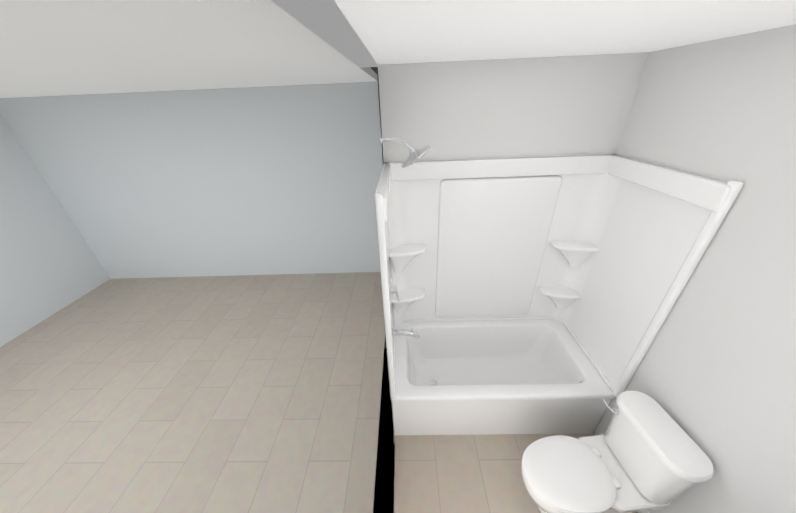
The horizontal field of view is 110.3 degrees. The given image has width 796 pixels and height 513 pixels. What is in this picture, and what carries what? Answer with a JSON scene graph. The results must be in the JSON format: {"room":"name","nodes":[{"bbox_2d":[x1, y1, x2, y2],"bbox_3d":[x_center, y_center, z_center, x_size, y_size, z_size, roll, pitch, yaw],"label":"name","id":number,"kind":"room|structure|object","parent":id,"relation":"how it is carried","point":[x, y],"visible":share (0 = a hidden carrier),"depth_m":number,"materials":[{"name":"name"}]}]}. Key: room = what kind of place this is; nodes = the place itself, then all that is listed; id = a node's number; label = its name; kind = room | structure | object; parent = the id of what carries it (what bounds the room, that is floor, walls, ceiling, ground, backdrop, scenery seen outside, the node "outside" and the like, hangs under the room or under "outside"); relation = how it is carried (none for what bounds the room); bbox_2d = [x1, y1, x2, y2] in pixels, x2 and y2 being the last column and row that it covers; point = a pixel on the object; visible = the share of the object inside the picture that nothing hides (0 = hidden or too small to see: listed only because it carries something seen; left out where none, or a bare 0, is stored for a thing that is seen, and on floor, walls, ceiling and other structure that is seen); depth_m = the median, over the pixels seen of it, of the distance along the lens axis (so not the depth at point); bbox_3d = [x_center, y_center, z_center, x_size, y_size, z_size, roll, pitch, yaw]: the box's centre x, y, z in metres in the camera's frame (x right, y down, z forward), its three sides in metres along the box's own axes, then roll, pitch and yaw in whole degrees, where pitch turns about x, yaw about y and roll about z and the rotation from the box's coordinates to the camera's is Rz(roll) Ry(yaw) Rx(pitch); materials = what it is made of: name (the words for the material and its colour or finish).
{"room":"bathroom","nodes":[
{"label":"bathroom","id":0,"kind":"room"},
{"bbox_2d":[0,112,109,346],"bbox_3d":[-4.591,0.723,1.177,0.120,2.430,5.800,-2,30,2],"label":"wall","id":1,"kind":"structure","parent":0,"point":[50,264],"depth_m":3.41,"materials":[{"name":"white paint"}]},
{"bbox_2d":[0,81,382,278],"bbox_3d":[-2.338,-0.799,3.691,4.330,2.430,0.120,-2,30,2],"label":"wall","id":2,"kind":"structure","parent":0,"point":[269,180],"depth_m":3.48,"materials":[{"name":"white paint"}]},
{"bbox_2d":[0,272,637,512],"bbox_3d":[-1.442,1.720,1.706,6.090,0.060,5.800,-2,30,2],"label":"floor","id":3,"kind":"structure","parent":0,"point":[236,394],"depth_m":2.34,"materials":[{"name":"tile"}]},
{"bbox_2d":[391,319,615,434],"bbox_3d":[0.720,0.968,2.311,1.514,0.490,0.757,-2,30,2],"label":"bathtub","id":4,"kind":"object","parent":3,"relation":"on","point":[525,376],"visible":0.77,"depth_m":2.11,"materials":[{"name":"white ceramic"}]},
{"bbox_2d":[374,154,743,400],"bbox_3d":[0.685,0.143,1.829,1.516,1.418,0.785,-2,30,2],"label":"tub surround","id":5,"kind":"object","parent":4,"relation":"on","point":[599,257],"visible":0.96,"depth_m":1.92,"materials":[{"name":"white plastic"}]},
{"bbox_2d":[389,277,399,301],"bbox_3d":[-0.024,0.233,1.904,0.064,0.186,0.170,-2,30,2],"label":"tub valve","id":6,"kind":"object","parent":5,"relation":"attached to","point":[392,289],"visible":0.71,"depth_m":1.87,"materials":[{"name":"silver metal"}]},
{"bbox_2d":[392,327,419,338],"bbox_3d":[0.063,0.582,2.101,0.207,0.104,0.068,-2,30,2],"label":"tub spout","id":7,"kind":"object","parent":5,"relation":"attached to","point":[404,332],"visible":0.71,"depth_m":2.08,"materials":[{"name":"silver metal"}]},
{"bbox_2d":[521,391,714,512],"bbox_3d":[1.075,1.200,1.584,0.743,0.778,0.431,-2,30,2],"label":"toilet","id":8,"kind":"object","parent":3,"relation":"on","point":[643,452],"visible":1,"depth_m":1.46,"materials":[{"name":"white ceramic"}]},
{"bbox_2d":[0,0,795,97],"bbox_3d":[-1.535,-0.445,0.479,6.090,0.060,5.800,-2,30,2],"label":"ceiling","id":9,"kind":"structure","parent":0,"point":[61,47],"depth_m":0.88,"materials":[{"name":"white paint"}]},
{"bbox_2d":[378,52,648,161],"bbox_3d":[0.749,-0.095,2.215,1.640,2.430,0.120,-2,30,2],"label":"wall","id":10,"kind":"structure","parent":0,"point":[524,107],"depth_m":1.68,"materials":[{"name":"white paint"}]},
{"bbox_2d":[594,24,795,512],"bbox_3d":[1.495,0.516,1.082,0.120,2.430,2.680,-2,30,2],"label":"wall","id":11,"kind":"structure","parent":0,"point":[714,377],"depth_m":1.18,"materials":[{"name":"white paint"}]},
{"bbox_2d":[600,433,649,512],"bbox_3d":[1.471,1.531,1.658,0.013,0.100,0.860,-2,30,2],"label":"baseboard","id":12,"kind":"structure","parent":11,"relation":"attached to","point":[645,511],"depth_m":1.65,"materials":[{"name":"white paint"}]},
{"bbox_3d":[-0.132,-0.034,2.174,0.120,2.430,3.230,-2,30,2],"label":"wall","id":13,"kind":"structure","parent":0,"visible":0},
{"bbox_2d":[380,133,430,167],"bbox_3d":[0.041,-0.558,1.455,0.261,0.172,0.184,-2,30,2],"label":"shower head","id":14,"kind":"object","parent":13,"relation":"attached to","point":[415,155],"visible":1,"depth_m":1.43}
]}

